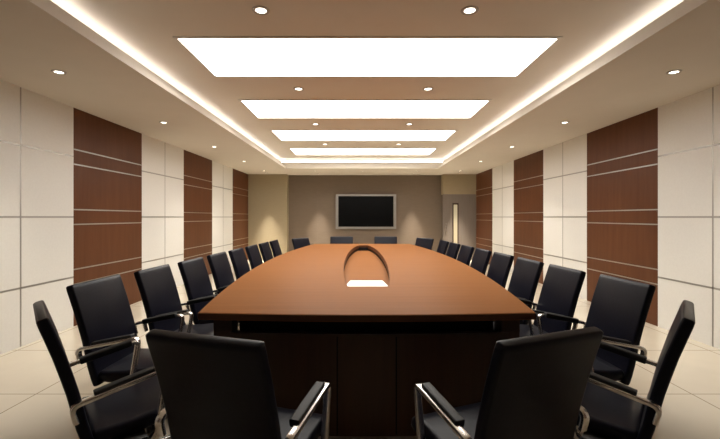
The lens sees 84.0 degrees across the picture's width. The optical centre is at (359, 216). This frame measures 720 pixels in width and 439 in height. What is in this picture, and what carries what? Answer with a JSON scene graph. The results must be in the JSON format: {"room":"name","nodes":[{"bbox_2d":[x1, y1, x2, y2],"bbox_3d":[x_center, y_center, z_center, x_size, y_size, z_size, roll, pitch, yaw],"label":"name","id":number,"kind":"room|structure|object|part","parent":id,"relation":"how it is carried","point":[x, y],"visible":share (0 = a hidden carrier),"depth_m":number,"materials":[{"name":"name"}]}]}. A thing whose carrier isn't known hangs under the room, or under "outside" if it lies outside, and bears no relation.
{"room":"conference room","nodes":[
{"label":"conference room","id":0,"kind":"room"},
{"bbox_2d":[0,80,247,353],"bbox_3d":[-3.603,0.000,5.160,0.154,2.700,15.520,0,0,0],"label":"wall","id":1,"kind":"structure","parent":0,"point":[84,196],"depth_m":5.13,"materials":[{"name":"white"}]},
{"bbox_3d":[-3.540,0.000,4.160,0.020,2.700,1.536,0,0,0],"label":"white panel","id":2,"kind":"part","parent":1,"relation":"part of","materials":[{"name":"fabric"}]},
{"bbox_3d":[-3.540,0.000,5.700,0.020,2.700,1.540,0,0,0],"label":"timber panel","id":3,"kind":"part","parent":1,"relation":"part of","materials":[{"name":"brown wood"}]},
{"bbox_3d":[-3.540,0.000,7.240,0.020,2.700,1.536,0,0,0],"label":"white panel","id":4,"kind":"part","parent":1,"relation":"part of","materials":[{"name":"paint"}]},
{"bbox_3d":[-3.540,0.000,8.780,0.020,2.700,1.540,0,0,0],"label":"timber panel","id":5,"kind":"part","parent":1,"relation":"part of","materials":[{"name":"brown wood"}]},
{"bbox_3d":[-3.540,0.000,10.320,0.020,2.700,1.536,0,0,0],"label":"white panel","id":6,"kind":"part","parent":1,"relation":"part of","materials":[{"name":"fabric"}]},
{"bbox_3d":[-3.540,0.000,11.860,0.020,2.700,1.540,0,0,0],"label":"timber panel","id":7,"kind":"part","parent":1,"relation":"part of","materials":[{"name":"brown wood"}]},
{"bbox_2d":[248,174,288,259],"bbox_3d":[-2.917,0.000,12.774,1.225,2.700,0.289,0,0,0],"label":"wall pier","id":8,"kind":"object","parent":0,"point":[268,194],"visible":0.71,"depth_m":12.63,"materials":[{"name":"beige paint"}]},
{"bbox_2d":[0,0,719,174],"bbox_3d":[0.070,-1.550,5.160,7.500,0.400,15.820,0,0,0],"label":"ceiling","id":9,"kind":"structure","parent":0,"point":[124,65],"depth_m":3.96,"materials":[{"name":"paint"}]},
{"bbox_2d":[51,69,66,74],"bbox_3d":[-2.800,-1.346,3.720,0.122,0.008,0.122,0,0,0],"label":"recessed light","id":10,"kind":"object","parent":9,"relation":"in","point":[60,72],"visible":1,"depth_m":3.72,"materials":[{"name":"grey"}]},
{"bbox_2d":[252,5,269,14],"bbox_3d":[-0.790,-1.646,3.190,0.141,0.008,0.141,0,0,0],"label":"recessed light","id":11,"kind":"object","parent":9,"relation":"in","point":[260,10],"visible":1,"depth_m":3.19,"materials":[{"name":"grey"}]},
{"bbox_2d":[293,87,303,90],"bbox_3d":[-0.790,-1.646,5.145,0.141,0.008,0.141,0,0,0],"label":"recessed light","id":12,"kind":"object","parent":9,"relation":"in","point":[294,88],"visible":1,"depth_m":5.13,"materials":[{"name":"grey"}]},
{"bbox_2d":[288,148,436,154],"bbox_3d":[0.070,-1.644,10.065,3.560,0.012,1.040,0,0,0],"label":"ceiling light panel","id":13,"kind":"object","parent":9,"relation":"attached to","point":[297,151],"visible":1,"depth_m":10.04,"materials":[{"name":"beige"}]},
{"bbox_2d":[270,130,457,140],"bbox_3d":[0.070,-1.644,8.100,3.560,0.012,1.040,0,0,0],"label":"ceiling light panel","id":14,"kind":"object","parent":9,"relation":"attached to","point":[282,135],"visible":1,"depth_m":8.07,"materials":[{"name":"beige plastic"}]},
{"bbox_2d":[238,99,491,118],"bbox_3d":[0.070,-1.644,6.135,3.560,0.012,1.040,0,0,0],"label":"ceiling light panel","id":15,"kind":"object","parent":9,"relation":"attached to","point":[260,108],"visible":1,"depth_m":6.01,"materials":[{"name":"beige plastic"}]},
{"bbox_2d":[173,36,562,76],"bbox_3d":[0.070,-1.644,4.170,3.560,0.012,1.040,0,0,0],"label":"ceiling light panel","id":16,"kind":"object","parent":9,"relation":"attached to","point":[221,56],"visible":1,"depth_m":4.05,"materials":[{"name":"beige plastic"}]},
{"bbox_2d":[423,87,433,90],"bbox_3d":[0.875,-1.646,5.145,0.141,0.008,0.141,0,0,0],"label":"recessed light","id":17,"kind":"object","parent":9,"relation":"in","point":[425,88],"visible":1,"depth_m":5.13,"materials":[{"name":"grey"}]},
{"bbox_2d":[461,5,478,14],"bbox_3d":[0.875,-1.646,3.190,0.141,0.008,0.141,0,0,0],"label":"recessed light","id":18,"kind":"object","parent":9,"relation":"in","point":[468,10],"visible":1,"depth_m":3.19,"materials":[{"name":"grey"}]},
{"bbox_2d":[666,69,681,74],"bbox_3d":[2.920,-1.346,3.720,0.122,0.008,0.122,0,0,0],"label":"recessed light","id":19,"kind":"object","parent":9,"relation":"in","point":[677,71],"visible":1,"depth_m":3.72,"materials":[{"name":"grey"}]},
{"bbox_2d":[0,260,719,438],"bbox_3d":[0.070,1.400,5.160,7.600,0.100,15.920,0,0,0],"label":"floor","id":20,"kind":"structure","parent":0,"point":[33,400],"depth_m":3.19,"materials":[{"name":"tile"}]},
{"bbox_2d":[33,300,170,438],"bbox_3d":[-1.254,0.888,2.061,0.658,0.924,0.614,0,0,-41],"label":"chair","id":21,"kind":"object","parent":20,"relation":"on","point":[122,408],"visible":0.88,"depth_m":1.90,"materials":[{"name":"black leather"}]},
{"bbox_3d":[-1.422,0.743,1.918,0.218,0.634,0.495,0,0,-41],"label":"backrest","id":22,"kind":"part","parent":21,"relation":"part of","materials":[{"name":"black leather"}]},
{"bbox_3d":[-1.462,0.904,2.265,0.389,0.344,0.034,0,0,-41],"label":"arm frame","id":23,"kind":"part","parent":21,"relation":"part of","materials":[{"name":"silver metal"}]},
{"bbox_3d":[-1.436,0.761,2.266,0.255,0.083,0.046,0,0,-41],"label":"armrest","id":24,"kind":"part","parent":21,"relation":"part of","materials":[{"name":"black"}]},
{"bbox_3d":[-1.085,0.904,1.825,0.389,0.344,0.034,0,0,-41],"label":"arm frame","id":25,"kind":"part","parent":21,"relation":"part of","materials":[{"name":"silver metal"}]},
{"bbox_3d":[-1.081,0.761,1.851,0.255,0.083,0.046,0,0,-41],"label":"armrest","id":26,"kind":"part","parent":21,"relation":"part of","materials":[{"name":"black"}]},
{"bbox_3d":[-1.181,0.992,2.124,0.465,0.099,0.475,0,0,-41],"label":"seat","id":27,"kind":"part","parent":21,"relation":"part of","materials":[{"name":"black leather"}]},
{"bbox_3d":[-1.149,1.258,2.212,0.036,0.051,0.242,0,0,31],"label":"star leg","id":28,"kind":"part","parent":21,"relation":"part of","materials":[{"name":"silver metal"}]},
{"bbox_2d":[66,274,184,432],"bbox_3d":[-1.505,0.888,2.732,0.658,0.924,0.614,0,0,1],"label":"chair","id":29,"kind":"object","parent":20,"relation":"on","point":[101,308],"visible":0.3,"depth_m":2.63,"materials":[{"name":"black leather"}]},
{"bbox_3d":[-1.725,0.743,2.738,0.218,0.634,0.495,0,0,2],"label":"backrest","id":30,"kind":"part","parent":29,"relation":"part of","materials":[{"name":"black leather"}]},
{"bbox_3d":[-1.538,0.904,2.443,0.389,0.344,0.034,0,0,2],"label":"arm frame","id":31,"kind":"part","parent":29,"relation":"part of","materials":[{"name":"silver metal"}]},
{"bbox_3d":[-1.517,0.761,2.459,0.255,0.083,0.046,0,0,2],"label":"armrest","id":32,"kind":"part","parent":29,"relation":"part of","materials":[{"name":"black"}]},
{"bbox_3d":[-1.409,0.992,2.729,0.465,0.099,0.475,0,0,2],"label":"seat","id":33,"kind":"part","parent":29,"relation":"part of","materials":[{"name":"black leather"}]},
{"bbox_3d":[-1.503,0.761,3.005,0.255,0.083,0.046,0,0,1],"label":"armrest","id":34,"kind":"part","parent":29,"relation":"part of","materials":[{"name":"black"}]},
{"bbox_3d":[-1.523,0.904,3.022,0.389,0.344,0.034,0,0,2],"label":"arm frame","id":35,"kind":"part","parent":29,"relation":"part of","materials":[{"name":"silver metal"}]},
{"bbox_2d":[134,264,215,335],"bbox_3d":[-1.453,0.888,3.387,0.658,0.924,0.614,0,0,1],"label":"chair","id":36,"kind":"object","parent":20,"relation":"on","point":[157,288],"visible":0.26,"depth_m":3.34,"materials":[{"name":"black leather"}]},
{"bbox_3d":[-1.673,0.743,3.393,0.218,0.634,0.495,0,0,2],"label":"backrest","id":37,"kind":"part","parent":36,"relation":"part of","materials":[{"name":"black leather"}]},
{"bbox_3d":[-1.486,0.904,3.098,0.389,0.344,0.034,0,0,2],"label":"arm frame","id":38,"kind":"part","parent":36,"relation":"part of","materials":[{"name":"silver metal"}]},
{"bbox_3d":[-1.465,0.761,3.114,0.255,0.083,0.046,0,0,2],"label":"armrest","id":39,"kind":"part","parent":36,"relation":"part of","materials":[{"name":"black"}]},
{"bbox_3d":[-1.357,0.992,3.384,0.465,0.099,0.475,0,0,2],"label":"seat","id":40,"kind":"part","parent":36,"relation":"part of","materials":[{"name":"black leather"}]},
{"bbox_3d":[-1.451,0.761,3.660,0.255,0.083,0.046,0,0,1],"label":"armrest","id":41,"kind":"part","parent":36,"relation":"part of","materials":[{"name":"black"}]},
{"bbox_2d":[177,257,239,323],"bbox_3d":[-1.406,0.888,4.042,0.658,0.924,0.614,0,0,1],"label":"chair","id":42,"kind":"object","parent":20,"relation":"on","point":[194,273],"visible":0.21,"depth_m":3.94,"materials":[{"name":"black leather"}]},
{"bbox_3d":[-1.626,0.743,4.048,0.218,0.634,0.495,0,0,2],"label":"backrest","id":43,"kind":"part","parent":42,"relation":"part of","materials":[{"name":"black leather"}]},
{"bbox_3d":[-1.310,0.992,4.039,0.465,0.099,0.475,0,0,2],"label":"seat","id":44,"kind":"part","parent":42,"relation":"part of","materials":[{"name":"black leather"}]},
{"bbox_2d":[207,252,239,326],"bbox_3d":[-1.380,0.888,4.697,0.658,0.924,0.614,0,0,1],"label":"chair","id":45,"kind":"object","parent":20,"relation":"on","point":[219,264],"visible":0.21,"depth_m":4.61,"materials":[{"name":"black leather"}]},
{"bbox_3d":[-1.600,0.743,4.703,0.218,0.634,0.495,0,0,2],"label":"backrest","id":46,"kind":"part","parent":45,"relation":"part of","materials":[{"name":"black leather"}]},
{"bbox_2d":[145,329,331,438],"bbox_3d":[-0.469,0.888,1.724,0.614,0.924,0.658,0,0,18],"label":"chair","id":47,"kind":"object","parent":20,"relation":"on","point":[212,387],"visible":1,"depth_m":1.47,"materials":[{"name":"black leather"}]},
{"bbox_3d":[-0.752,0.904,1.791,0.034,0.344,0.389,0,0,18],"label":"arm frame","id":48,"kind":"part","parent":47,"relation":"part of","materials":[{"name":"silver metal"}]},
{"bbox_3d":[-0.439,0.992,1.817,0.475,0.099,0.465,0,0,18],"label":"seat","id":49,"kind":"part","parent":47,"relation":"part of","materials":[{"name":"black leather"}]},
{"bbox_3d":[-0.211,0.761,1.635,0.046,0.083,0.255,0,0,18],"label":"armrest","id":50,"kind":"part","parent":47,"relation":"part of","materials":[{"name":"black leather"}]},
{"bbox_3d":[-0.201,0.904,1.611,0.034,0.344,0.389,0,0,18],"label":"arm frame","id":51,"kind":"part","parent":47,"relation":"part of","materials":[{"name":"silver metal"}]},
{"bbox_2d":[228,247,249,279],"bbox_3d":[-1.354,0.888,5.352,0.658,0.924,0.614,0,0,1],"label":"chair","id":52,"kind":"object","parent":20,"relation":"on","point":[238,257],"visible":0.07,"depth_m":5.26,"materials":[{"name":"black leather"}]},
{"bbox_2d":[245,244,262,269],"bbox_3d":[-1.328,0.888,6.007,0.658,0.924,0.614,0,0,1],"label":"chair","id":53,"kind":"object","parent":20,"relation":"on","point":[253,253],"visible":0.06,"depth_m":5.91,"materials":[{"name":"black leather"}]},
{"bbox_2d":[258,242,272,261],"bbox_3d":[-1.302,0.888,6.662,0.658,0.924,0.614,0,0,1],"label":"chair","id":54,"kind":"object","parent":20,"relation":"on","point":[265,249],"visible":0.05,"depth_m":6.56,"materials":[{"name":"black leather"}]},
{"bbox_2d":[269,240,281,257],"bbox_3d":[-1.276,0.888,7.317,0.658,0.924,0.614,0,0,1],"label":"chair","id":55,"kind":"object","parent":20,"relation":"on","point":[276,250],"visible":0.06,"depth_m":7.21,"materials":[{"name":"black leather"}]},
{"bbox_2d":[292,238,309,249],"bbox_3d":[-0.951,0.888,7.948,0.658,0.924,0.614,0,0,31],"label":"chair","id":56,"kind":"object","parent":20,"relation":"on","point":[297,243],"visible":0.05,"depth_m":8.02,"materials":[{"name":"black leather"}]},
{"bbox_2d":[330,237,352,243],"bbox_3d":[-0.400,0.888,8.430,0.614,0.924,0.658,0,0,0],"label":"chair","id":57,"kind":"object","parent":20,"relation":"on","point":[333,240],"visible":0.03,"depth_m":8.69,"materials":[{"name":"black leather"}]},
{"bbox_2d":[198,244,535,435],"bbox_3d":[0.040,0.955,5.327,2.453,0.790,6.078,0,0,0],"label":"conference table","id":58,"kind":"object","parent":20,"relation":"on","point":[372,322],"visible":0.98,"depth_m":2.40,"materials":[{"name":"brown wood"}]},
{"bbox_3d":[0.040,0.751,2.495,1.590,0.298,0.070,0,0,0],"label":"shadow panel","id":59,"kind":"part","parent":58,"relation":"part of","materials":[{"name":"black wood"}]},
{"bbox_3d":[0.040,0.998,2.420,1.850,0.605,0.100,0,0,0],"label":"panel","id":60,"kind":"part","parent":58,"relation":"part of","materials":[{"name":"brown wood"}]},
{"bbox_3d":[0.065,0.660,3.695,0.400,0.010,0.870,0,0,0],"label":"inlay plate","id":61,"kind":"part","parent":58,"relation":"part of","materials":[{"name":"white"}]},
{"bbox_2d":[374,237,396,243],"bbox_3d":[0.560,0.888,8.430,0.614,0.924,0.658,0,0,0],"label":"chair","id":62,"kind":"object","parent":20,"relation":"on","point":[377,240],"visible":0.05,"depth_m":8.69,"materials":[{"name":"black leather"}]},
{"bbox_2d":[415,238,433,249],"bbox_3d":[1.061,0.888,7.948,0.658,0.924,0.614,0,0,-31],"label":"chair","id":63,"kind":"object","parent":20,"relation":"on","point":[427,243],"visible":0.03,"depth_m":8.02,"materials":[{"name":"black leather"}]},
{"bbox_2d":[437,240,448,254],"bbox_3d":[1.227,0.888,7.224,0.658,0.924,0.614,0,0,-3],"label":"chair","id":64,"kind":"object","parent":20,"relation":"on","point":[443,245],"visible":0.06,"depth_m":7.13,"materials":[{"name":"black leather"}]},
{"bbox_2d":[446,242,460,258],"bbox_3d":[1.264,0.888,6.584,0.658,0.924,0.614,0,0,-3],"label":"chair","id":65,"kind":"object","parent":20,"relation":"on","point":[453,248],"visible":0.06,"depth_m":6.50,"materials":[{"name":"black leather"}]},
{"bbox_2d":[457,245,474,265],"bbox_3d":[1.301,0.888,5.944,0.658,0.924,0.614,0,0,-3],"label":"chair","id":66,"kind":"object","parent":20,"relation":"on","point":[465,254],"visible":0.05,"depth_m":5.86,"materials":[{"name":"black leather"}]},
{"bbox_2d":[470,248,491,274],"bbox_3d":[1.338,0.888,5.304,0.658,0.924,0.614,0,0,-3],"label":"chair","id":67,"kind":"object","parent":20,"relation":"on","point":[481,257],"visible":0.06,"depth_m":5.22,"materials":[{"name":"black leather"}]},
{"bbox_2d":[487,252,513,287],"bbox_3d":[1.375,0.888,4.664,0.658,0.924,0.614,0,0,-3],"label":"chair","id":68,"kind":"object","parent":20,"relation":"on","point":[500,265],"visible":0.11,"depth_m":4.58,"materials":[{"name":"black leather"}]},
{"bbox_2d":[411,327,602,438],"bbox_3d":[0.582,0.888,1.737,0.614,0.924,0.658,0,0,-22],"label":"chair","id":69,"kind":"object","parent":20,"relation":"on","point":[535,385],"visible":1,"depth_m":1.50,"materials":[{"name":"black leather"}]},
{"bbox_3d":[0.324,0.904,1.603,0.034,0.344,0.389,0,0,-22],"label":"arm frame","id":70,"kind":"part","parent":69,"relation":"part of","materials":[{"name":"silver metal"}]},
{"bbox_3d":[0.332,0.761,1.628,0.046,0.083,0.255,0,0,-22],"label":"armrest","id":71,"kind":"part","parent":69,"relation":"part of","materials":[{"name":"black leather"}]},
{"bbox_3d":[0.545,0.992,1.826,0.475,0.099,0.465,0,0,-22],"label":"seat","id":72,"kind":"part","parent":69,"relation":"part of","materials":[{"name":"black leather"}]},
{"bbox_3d":[0.666,0.743,1.533,0.495,0.634,0.218,0,0,-22],"label":"backrest","id":73,"kind":"part","parent":69,"relation":"part of","materials":[{"name":"black leather"}]},
{"bbox_3d":[0.860,0.904,1.824,0.034,0.344,0.389,0,0,-22],"label":"arm frame","id":74,"kind":"part","parent":69,"relation":"part of","materials":[{"name":"silver metal"}]},
{"bbox_2d":[493,257,543,324],"bbox_3d":[1.412,0.888,4.024,0.658,0.924,0.614,0,0,-3],"label":"chair","id":75,"kind":"object","parent":20,"relation":"on","point":[526,274],"visible":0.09,"depth_m":3.94,"materials":[{"name":"black leather"}]},
{"bbox_2d":[493,264,585,336],"bbox_3d":[1.449,0.888,3.384,0.658,0.924,0.614,0,0,-3],"label":"chair","id":76,"kind":"object","parent":20,"relation":"on","point":[561,288],"visible":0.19,"depth_m":3.33,"materials":[{"name":"black leather"}]},
{"bbox_3d":[1.352,0.992,3.379,0.465,0.099,0.475,0,0,-3],"label":"seat","id":77,"kind":"part","parent":76,"relation":"part of","materials":[{"name":"black leather"}]},
{"bbox_3d":[1.439,0.761,3.657,0.255,0.083,0.046,0,0,-3],"label":"armrest","id":78,"kind":"part","parent":76,"relation":"part of","materials":[{"name":"black"}]},
{"bbox_3d":[1.468,0.761,3.111,0.255,0.083,0.046,0,0,-3],"label":"armrest","id":79,"kind":"part","parent":76,"relation":"part of","materials":[{"name":"black"}]},
{"bbox_3d":[1.489,0.904,3.095,0.389,0.344,0.034,0,0,-3],"label":"arm frame","id":80,"kind":"part","parent":76,"relation":"part of","materials":[{"name":"silver metal"}]},
{"bbox_3d":[1.668,0.743,3.395,0.218,0.634,0.495,0,0,-3],"label":"backrest","id":81,"kind":"part","parent":76,"relation":"part of","materials":[{"name":"black leather"}]},
{"bbox_2d":[537,274,655,384],"bbox_3d":[1.526,0.888,2.744,0.658,0.924,0.614,0,0,-3],"label":"chair","id":82,"kind":"object","parent":20,"relation":"on","point":[619,307],"visible":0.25,"depth_m":2.65,"materials":[{"name":"black leather"}]},
{"bbox_3d":[1.516,0.761,3.017,0.255,0.083,0.046,0,0,-3],"label":"armrest","id":83,"kind":"part","parent":82,"relation":"part of","materials":[{"name":"black"}]},
{"bbox_3d":[1.536,0.904,3.035,0.389,0.344,0.034,0,0,-3],"label":"arm frame","id":84,"kind":"part","parent":82,"relation":"part of","materials":[{"name":"silver metal"}]},
{"bbox_3d":[1.429,0.992,2.739,0.465,0.099,0.475,0,0,-3],"label":"seat","id":85,"kind":"part","parent":82,"relation":"part of","materials":[{"name":"black leather"}]},
{"bbox_3d":[1.545,0.761,2.471,0.255,0.083,0.046,0,0,-3],"label":"armrest","id":86,"kind":"part","parent":82,"relation":"part of","materials":[{"name":"black"}]},
{"bbox_3d":[1.745,0.743,2.755,0.218,0.634,0.495,0,0,-3],"label":"backrest","id":87,"kind":"part","parent":82,"relation":"part of","materials":[{"name":"black leather"}]},
{"bbox_3d":[1.566,0.904,2.455,0.389,0.344,0.034,0,0,-3],"label":"arm frame","id":88,"kind":"part","parent":82,"relation":"part of","materials":[{"name":"silver metal"}]},
{"bbox_2d":[574,300,694,438],"bbox_3d":[1.295,0.888,2.061,0.658,0.924,0.614,0,0,39],"label":"chair","id":89,"kind":"object","parent":20,"relation":"on","point":[615,409],"visible":0.78,"depth_m":1.86,"materials":[{"name":"black leather"}]},
{"bbox_3d":[1.220,0.992,2.122,0.465,0.099,0.475,0,0,39],"label":"seat","id":90,"kind":"part","parent":89,"relation":"part of","materials":[{"name":"black leather"}]},
{"bbox_3d":[1.126,0.761,1.847,0.255,0.083,0.046,0,0,39],"label":"armrest","id":91,"kind":"part","parent":89,"relation":"part of","materials":[{"name":"black leather"}]},
{"bbox_3d":[1.131,0.904,1.821,0.389,0.344,0.034,0,0,39],"label":"arm frame","id":92,"kind":"part","parent":89,"relation":"part of","materials":[{"name":"silver metal"}]},
{"bbox_3d":[1.472,0.761,2.269,0.255,0.083,0.046,0,0,39],"label":"armrest","id":93,"kind":"part","parent":89,"relation":"part of","materials":[{"name":"black"}]},
{"bbox_3d":[1.498,0.904,2.270,0.389,0.344,0.034,0,0,39],"label":"arm frame","id":94,"kind":"part","parent":89,"relation":"part of","materials":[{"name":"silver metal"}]},
{"bbox_3d":[1.466,0.743,1.922,0.218,0.634,0.495,0,0,39],"label":"backrest","id":95,"kind":"part","parent":89,"relation":"part of","materials":[{"name":"black leather"}]},
{"bbox_2d":[289,175,442,251],"bbox_3d":[0.070,0.000,12.993,7.500,2.700,0.154,0,0,0],"label":"wall","id":96,"kind":"structure","parent":0,"point":[312,198],"depth_m":12.92,"materials":[{"name":"paint"}]},
{"bbox_2d":[336,194,395,228],"bbox_3d":[0.190,-0.173,12.865,1.940,1.112,0.110,0,0,0],"label":"television","id":97,"kind":"object","parent":96,"relation":"attached to","point":[353,211],"visible":1,"depth_m":12.82,"materials":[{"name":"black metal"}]},
{"bbox_2d":[441,174,475,194],"bbox_3d":[3.145,-1.035,12.774,1.050,0.630,0.289,0,0,0],"label":"wall","id":98,"kind":"structure","parent":0,"point":[450,183],"depth_m":12.63,"materials":[{"name":"beige paint"}]},
{"bbox_2d":[443,194,475,259],"bbox_3d":[3.145,0.316,12.637,1.046,2.068,0.105,0,0,0],"label":"door","id":99,"kind":"structure","parent":98,"relation":"in","point":[459,210],"depth_m":12.64,"materials":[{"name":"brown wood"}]},
{"bbox_3d":[3.015,0.280,12.637,0.190,1.440,0.026,0,0,0],"label":"glass frame","id":100,"kind":"part","parent":99,"relation":"part of","materials":[{"name":"yellow glass"}]},
{"bbox_2d":[476,85,719,348],"bbox_3d":[3.743,0.000,5.160,0.154,2.700,15.520,0,0,0],"label":"wall","id":101,"kind":"structure","parent":0,"point":[635,198],"depth_m":5.42,"materials":[{"name":"white"}]},
{"bbox_3d":[3.680,0.000,11.860,0.020,2.700,1.540,0,0,0],"label":"timber panel","id":102,"kind":"part","parent":101,"relation":"part of","materials":[{"name":"brown wood"}]},
{"bbox_3d":[3.680,0.000,10.320,0.020,2.700,1.536,0,0,0],"label":"white panel","id":103,"kind":"part","parent":101,"relation":"part of","materials":[{"name":"fabric"}]},
{"bbox_3d":[3.680,0.000,8.780,0.020,2.700,1.540,0,0,0],"label":"timber panel","id":104,"kind":"part","parent":101,"relation":"part of","materials":[{"name":"brown wood"}]},
{"bbox_3d":[3.680,0.000,7.240,0.020,2.700,1.536,0,0,0],"label":"white panel","id":105,"kind":"part","parent":101,"relation":"part of","materials":[{"name":"fabric"}]},
{"bbox_3d":[3.680,0.000,5.700,0.020,2.700,1.540,0,0,0],"label":"timber panel","id":106,"kind":"part","parent":101,"relation":"part of","materials":[{"name":"brown wood"}]},
{"bbox_3d":[3.680,0.000,4.160,0.020,2.700,1.536,0,0,0],"label":"white panel","id":107,"kind":"part","parent":101,"relation":"part of","materials":[{"name":"fabric"}]}
]}

